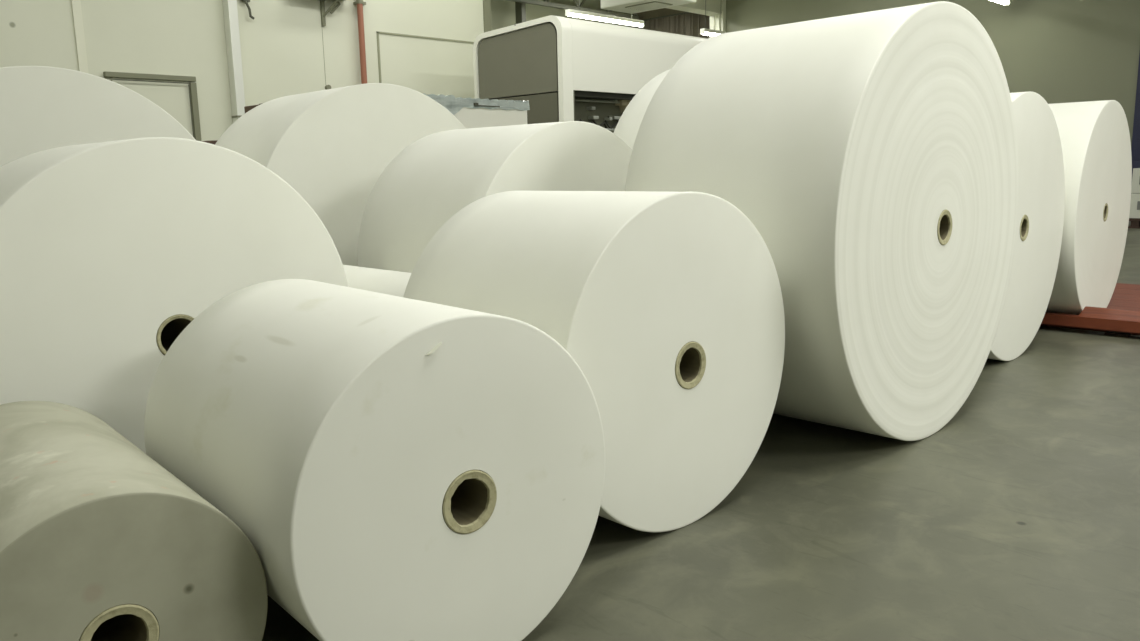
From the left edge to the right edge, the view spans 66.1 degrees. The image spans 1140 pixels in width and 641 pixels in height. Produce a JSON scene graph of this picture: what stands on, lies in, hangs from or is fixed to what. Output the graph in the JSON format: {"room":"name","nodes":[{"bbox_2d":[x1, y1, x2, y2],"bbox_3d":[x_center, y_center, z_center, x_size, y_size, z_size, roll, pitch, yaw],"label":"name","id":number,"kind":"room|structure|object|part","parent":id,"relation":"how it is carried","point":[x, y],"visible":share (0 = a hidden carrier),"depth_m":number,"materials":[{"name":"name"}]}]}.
{"room":"print shop","nodes":[
{"label":"print shop","id":0,"kind":"room"},
{"bbox_2d":[0,0,483,140],"bbox_3d":[-5.629,-2.745,7.165,0.150,5.200,12.800,8,14,44],"label":"wall","id":1,"kind":"structure","parent":0,"point":[282,55],"depth_m":9.36,"materials":[{"name":"white paint"}]},
{"bbox_2d":[71,0,88,73],"bbox_3d":[-4.563,-2.930,8.100,0.020,5.200,0.075,8,14,44],"label":"trim","id":2,"kind":"structure","parent":1,"relation":"attached to","point":[76,4],"depth_m":8.14,"materials":[{"name":"beige paint"}]},
{"bbox_2d":[103,71,201,140],"bbox_3d":[-4.090,-1.433,8.779,0.100,2.000,0.860,8,14,44],"label":"door","id":3,"kind":"structure","parent":1,"relation":"in","point":[174,94],"depth_m":8.77,"materials":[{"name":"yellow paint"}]},
{"bbox_2d":[222,0,244,122],"bbox_3d":[-3.497,-2.824,9.116,0.135,4.600,0.105,8,14,44],"label":"cable trunking","id":4,"kind":"object","parent":1,"relation":"attached to","point":[230,11],"visible":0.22,"depth_m":9.09,"materials":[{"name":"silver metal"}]},
{"bbox_2d":[240,0,253,19],"bbox_3d":[-3.396,-3.317,9.199,0.063,0.301,0.136,8,14,44],"label":"wall hook","id":5,"kind":"object","parent":1,"relation":"attached to","point":[244,1],"visible":1,"depth_m":9.20,"materials":[{"name":"grey metal"}]},
{"bbox_2d":[322,30,325,83],"bbox_3d":[-2.789,-3.274,9.867,0.003,5.200,0.006,8,14,44],"label":"trim","id":6,"kind":"structure","parent":1,"relation":"attached to","point":[322,30],"depth_m":9.91,"materials":[{"name":"grey metal"}]},
{"bbox_2d":[320,0,344,25],"bbox_3d":[-2.751,-3.467,9.713,0.230,0.351,0.700,8,14,44],"label":"wall bracket","id":7,"kind":"object","parent":1,"relation":"attached to","point":[322,4],"visible":1,"depth_m":9.83,"materials":[{"name":"grey metal"}]},
{"bbox_2d":[353,0,366,83],"bbox_3d":[-2.399,-3.035,10.200,0.142,4.600,0.142,8,14,44],"label":"pipe","id":8,"kind":"object","parent":1,"relation":"attached to","point":[359,3],"visible":0.48,"depth_m":10.10,"materials":[{"name":"red metal"}]},
{"bbox_2d":[376,31,473,82],"bbox_3d":[-1.709,-2.217,11.120,0.012,2.645,1.550,8,14,44],"label":"trim","id":9,"kind":"structure","parent":1,"relation":"attached to","point":[377,32],"depth_m":10.51,"materials":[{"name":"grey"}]},
{"bbox_2d":[483,0,490,32],"bbox_3d":[-1.131,-3.610,11.599,0.190,5.200,0.110,8,14,44],"label":"trim","id":10,"kind":"structure","parent":1,"relation":"attached to","point":[486,3],"depth_m":11.46,"materials":[{"name":"yellow paint"}]},
{"bbox_2d":[490,0,630,30],"bbox_3d":[-0.957,-5.057,19.932,0.200,5.200,12.200,8,14,44],"label":"wall","id":11,"kind":"structure","parent":0,"point":[503,14],"depth_m":19.62,"materials":[{"name":"white paint"}]},
{"bbox_2d":[631,8,684,19],"bbox_3d":[2.607,-5.381,21.360,2.800,5.200,0.100,8,14,44],"label":"wall","id":12,"kind":"structure","parent":0,"point":[663,11],"depth_m":21.37,"materials":[{"name":"grey"}]},
{"bbox_2d":[262,221,1139,640],"bbox_3d":[2.752,-0.315,7.921,23.200,0.200,25.000,8,14,44],"label":"floor","id":13,"kind":"structure","parent":0,"point":[1018,518],"depth_m":2.38,"materials":[{"name":"concrete"}]},
{"bbox_2d":[0,66,195,166],"bbox_3d":[-2.334,-0.338,3.869,1.443,1.443,0.784,-10,13,-42],"label":"paper roll","id":14,"kind":"object","parent":13,"relation":"on","point":[42,108],"visible":0.11,"depth_m":3.54,"materials":[{"name":"paper"}]},
{"bbox_2d":[0,401,267,640],"bbox_3d":[-1.008,0.481,1.746,0.499,0.499,0.819,-10,13,-40],"label":"paper roll","id":15,"kind":"object","parent":13,"relation":"on","point":[99,541],"visible":1,"depth_m":1.48,"materials":[{"name":"paper"}]},
{"bbox_2d":[0,137,348,453],"bbox_3d":[-1.302,0.015,2.684,0.566,1.108,1.108,8,14,44],"label":"paper roll","id":16,"kind":"object","parent":13,"relation":"on","point":[109,250],"visible":0.57,"depth_m":2.37,"materials":[{"name":"paper"}]},
{"bbox_2d":[201,140,217,144],"bbox_3d":[-2.381,-0.562,5.814,0.404,1.224,1.224,8,14,44],"label":"paper roll","id":17,"kind":"object","parent":13,"relation":"on","point":[211,141],"visible":0.02,"depth_m":5.56,"materials":[{"name":"paper"}]},
{"bbox_2d":[244,103,262,112],"bbox_3d":[-1.537,-0.600,5.398,0.330,1.404,0.700,8,14,44],"label":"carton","id":18,"kind":"object","parent":13,"relation":"on","point":[246,108],"visible":0.11,"depth_m":5.11,"materials":[{"name":"brown cardboard"}]},
{"bbox_2d":[215,83,465,265],"bbox_3d":[-1.199,-0.534,4.848,1.448,1.448,0.762,-11,13,-43],"label":"paper roll","id":19,"kind":"object","parent":13,"relation":"on","point":[333,146],"visible":0.27,"depth_m":4.38,"materials":[{"name":"paper"}]},
{"bbox_2d":[144,279,604,640],"bbox_3d":[-0.472,0.302,2.034,0.731,0.731,0.861,-10,13,-40],"label":"paper roll","id":20,"kind":"object","parent":13,"relation":"on","point":[393,468],"visible":0.95,"depth_m":1.70,"materials":[{"name":"paper"}]},
{"bbox_2d":[343,265,410,296],"bbox_3d":[-0.654,0.137,3.272,0.640,0.640,1.004,-11,14,-44],"label":"paper roll","id":21,"kind":"object","parent":13,"relation":"on","point":[389,282],"visible":0.04,"depth_m":3.12,"materials":[{"name":"paper"}]},
{"bbox_2d":[424,93,529,128],"bbox_3d":[-0.945,-0.870,6.569,0.922,1.512,0.968,8,14,44],"label":"paper stack","id":22,"kind":"object","parent":13,"relation":"on","point":[477,112],"visible":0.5,"depth_m":6.19,"materials":[{"name":"white paper"},{"name":"blue grey plastic"}]},
{"bbox_2d":[358,121,631,272],"bbox_3d":[-0.242,-0.287,4.043,0.798,1.196,1.196,8,14,44],"label":"paper roll","id":23,"kind":"object","parent":13,"relation":"on","point":[439,174],"visible":0.25,"depth_m":3.67,"materials":[{"name":"paper"}]},
{"bbox_2d":[515,2,525,23],"bbox_3d":[-1.025,-4.923,19.166,0.360,5.200,0.280,8,14,44],"label":"steel post","id":24,"kind":"object","parent":13,"relation":"on","point":[520,8],"visible":0.02,"depth_m":18.82,"materials":[{"name":"grey metal"}]},
{"bbox_2d":[473,15,706,132],"bbox_3d":[2.210,-2.642,13.039,1.530,2.660,8.000,8,14,44],"label":"machine","id":25,"kind":"object","parent":13,"relation":"on","point":[567,69],"visible":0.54,"depth_m":10.12,"materials":[{"name":"white metal"}]},
{"bbox_3d":[-0.602,-2.986,10.159,1.350,0.740,0.080,8,14,44],"label":"door","id":26,"kind":"part","parent":25,"relation":"part of","materials":[{"name":"grey metal"}]},
{"bbox_3d":[-0.575,-1.742,10.375,1.350,1.755,0.080,8,14,44],"label":"door","id":27,"kind":"part","parent":25,"relation":"part of","materials":[{"name":"grey metal"}]},
{"bbox_3d":[2.715,-2.193,12.731,0.250,1.860,7.840,8,14,44],"label":"frame","id":28,"kind":"part","parent":25,"relation":"part of","materials":[{"name":"grey metal"}]},
{"bbox_3d":[0.365,-2.589,10.357,0.028,0.028,1.050,8,14,44],"label":"guide rail","id":29,"kind":"part","parent":25,"relation":"part of","materials":[{"name":"silver metal"}]},
{"bbox_2d":[403,191,784,531],"bbox_3d":[0.075,0.079,2.662,0.933,0.933,0.738,-10,13,-42],"label":"paper roll","id":30,"kind":"object","parent":13,"relation":"on","point":[669,306],"visible":0.74,"depth_m":2.37,"materials":[{"name":"paper"}]},
{"bbox_2d":[631,18,650,29],"bbox_3d":[1.793,-5.116,21.805,0.600,4.520,0.136,8,14,44],"label":"curtain","id":31,"kind":"object","parent":13,"relation":"on","point":[646,21],"visible":0.14,"depth_m":21.31,"materials":[{"name":"brown fabric"}]},
{"bbox_2d":[614,70,669,149],"bbox_3d":[0.974,-0.614,4.751,1.547,1.547,0.774,-10,13,-43],"label":"paper roll","id":32,"kind":"object","parent":13,"relation":"on","point":[628,125],"visible":0.02,"depth_m":4.49,"materials":[{"name":"paper"}]},
{"bbox_2d":[650,15,670,32],"bbox_3d":[2.232,-5.051,21.373,0.600,4.520,0.135,8,14,44],"label":"curtain","id":33,"kind":"object","parent":13,"relation":"on","point":[662,24],"visible":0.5,"depth_m":21.00,"materials":[{"name":"brown fabric"}]},
{"bbox_3d":[2.185,-7.257,20.991,0.600,0.040,0.038,8,14,44],"label":"curtain rail","id":34,"kind":"part","parent":33,"relation":"part of","materials":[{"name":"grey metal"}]},
{"bbox_2d":[670,12,691,35],"bbox_3d":[2.672,-4.985,20.941,0.600,4.520,0.136,8,14,44],"label":"curtain","id":35,"kind":"object","parent":13,"relation":"on","point":[680,23],"visible":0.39,"depth_m":20.58,"materials":[{"name":"brown fabric"}]},
{"bbox_3d":[2.625,-7.192,20.559,0.600,0.040,0.038,8,14,44],"label":"curtain rail","id":36,"kind":"part","parent":35,"relation":"part of","materials":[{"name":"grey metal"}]},
{"bbox_2d":[692,13,709,38],"bbox_3d":[3.113,-4.920,20.510,0.600,4.520,0.134,8,14,44],"label":"curtain","id":37,"kind":"object","parent":13,"relation":"on","point":[698,20],"visible":0.02,"depth_m":20.24,"materials":[{"name":"brown fabric"}]},
{"bbox_2d":[625,1,1018,440],"bbox_3d":[1.023,-0.372,3.401,0.843,1.528,1.528,9,14,44],"label":"paper roll","id":38,"kind":"object","parent":13,"relation":"on","point":[872,155],"visible":0.94,"depth_m":2.91,"materials":[{"name":"paper"}]},
{"bbox_2d":[987,91,1064,360],"bbox_3d":[2.007,-0.487,4.561,0.664,1.318,1.318,8,14,44],"label":"paper roll","id":39,"kind":"object","parent":13,"relation":"on","point":[1041,201],"visible":0.35,"depth_m":4.43,"materials":[{"name":"paper"}]},
{"bbox_2d":[1041,283,1139,336],"bbox_3d":[3.802,-0.142,5.788,2.300,0.142,2.321,8,14,44],"label":"platform","id":40,"kind":"object","parent":13,"relation":"on","point":[1121,317],"visible":0.16,"depth_m":5.04,"materials":[{"name":"brown"}]},
{"bbox_2d":[1046,100,1131,314],"bbox_3d":[2.986,-0.677,5.449,0.604,1.308,1.308,8,13,43],"label":"paper roll","id":41,"kind":"object","parent":40,"relation":"on","point":[1094,135],"visible":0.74,"depth_m":5.06,"materials":[{"name":"paper"}]},
{"bbox_2d":[1128,218,1139,228],"bbox_3d":[8.840,-1.369,12.254,1.620,0.140,1.100,8,14,44],"label":"pallet","id":42,"kind":"object","parent":13,"relation":"on","point":[1135,222],"visible":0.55,"depth_m":12.37,"materials":[{"name":"brown wood"}]},
{"bbox_2d":[1129,193,1139,217],"bbox_3d":[8.532,-1.645,12.466,0.770,0.345,1.004,8,14,44],"label":"carton","id":43,"kind":"object","parent":42,"relation":"on","point":[1135,197],"visible":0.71,"depth_m":12.34,"materials":[{"name":"grey cardboard"}]},
{"bbox_2d":[1131,168,1139,192],"bbox_3d":[8.524,-1.990,12.406,0.770,0.345,1.004,8,14,44],"label":"carton","id":44,"kind":"object","parent":43,"relation":"on","point":[1135,188],"visible":1,"depth_m":12.29,"materials":[{"name":"grey cardboard"}]},
{"bbox_2d":[726,0,1139,145],"bbox_3d":[10.609,-4.101,12.982,19.900,5.200,0.150,8,14,44],"label":"wall","id":45,"kind":"structure","parent":0,"point":[1061,51],"depth_m":15.13,"materials":[{"name":"beige paint"}]},
{"bbox_2d":[667,0,721,15],"bbox_3d":[1.747,-6.760,18.086,0.350,0.430,4.300,8,14,44],"label":"trim","id":46,"kind":"structure","parent":45,"relation":"attached to","point":[712,6],"depth_m":19.11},
{"bbox_2d":[710,0,725,36],"bbox_3d":[3.439,-5.170,20.037,0.370,5.200,0.430,8,14,44],"label":"trim","id":47,"kind":"structure","parent":45,"relation":"attached to","point":[717,22],"depth_m":19.56,"materials":[{"name":"white"}]},
{"bbox_2d":[1131,53,1139,193],"bbox_3d":[10.441,-3.472,13.121,3.400,3.920,0.065,8,14,44],"label":"door","id":48,"kind":"structure","parent":45,"relation":"in","point":[1135,148],"depth_m":14.34,"materials":[{"name":"blue paint"}]},
{"bbox_3d":[2.637,-5.635,7.000,23.200,0.200,25.000,8,14,44],"label":"ceiling","id":49,"kind":"structure","parent":0,"visible":0},
{"bbox_2d":[507,0,638,19],"bbox_3d":[-0.506,-7.102,18.790,0.100,0.700,6.046,8,14,44],"label":"roof truss","id":50,"kind":"object","parent":49,"relation":"attached to","point":[546,3],"visible":0.72,"depth_m":19.38,"materials":[{"name":"grey metal"}]},
{"bbox_2d":[565,2,643,26],"bbox_3d":[0.742,-6.784,18.028,0.120,1.220,2.300,8,14,44],"label":"lamp","id":51,"kind":"object","parent":49,"relation":"hanging from","point":[569,12],"visible":1,"depth_m":18.00,"materials":[{"name":"white plastic"}]},
{"bbox_2d":[601,0,695,13],"bbox_3d":[1.259,-5.932,14.220,1.380,1.620,0.800,8,14,44],"label":"air conditioner","id":52,"kind":"object","parent":49,"relation":"hanging from","point":[626,6],"visible":1,"depth_m":14.30,"materials":[{"name":"white"}]},
{"bbox_2d":[625,1,672,10],"bbox_3d":[1.286,-5.146,14.345,0.650,0.012,0.440,8,14,44],"label":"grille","id":53,"kind":"object","parent":52,"relation":"attached to","point":[651,4],"depth_m":14.25,"materials":[{"name":"white metal"}]},
{"bbox_2d":[700,0,725,35],"bbox_3d":[3.105,-6.899,18.982,0.120,1.420,0.810,8,14,44],"label":"lamp","id":54,"kind":"object","parent":49,"relation":"hanging from","point":[704,31],"visible":0.77,"depth_m":18.90,"materials":[{"name":"white plastic"}]},
{"bbox_2d":[990,0,1010,4],"bbox_3d":[7.164,-6.131,14.577,0.120,1.600,0.840,8,14,44],"label":"lamp","id":55,"kind":"object","parent":49,"relation":"hanging from","point":[1004,2],"visible":1,"depth_m":14.84,"materials":[{"name":"white plastic"}]}
]}

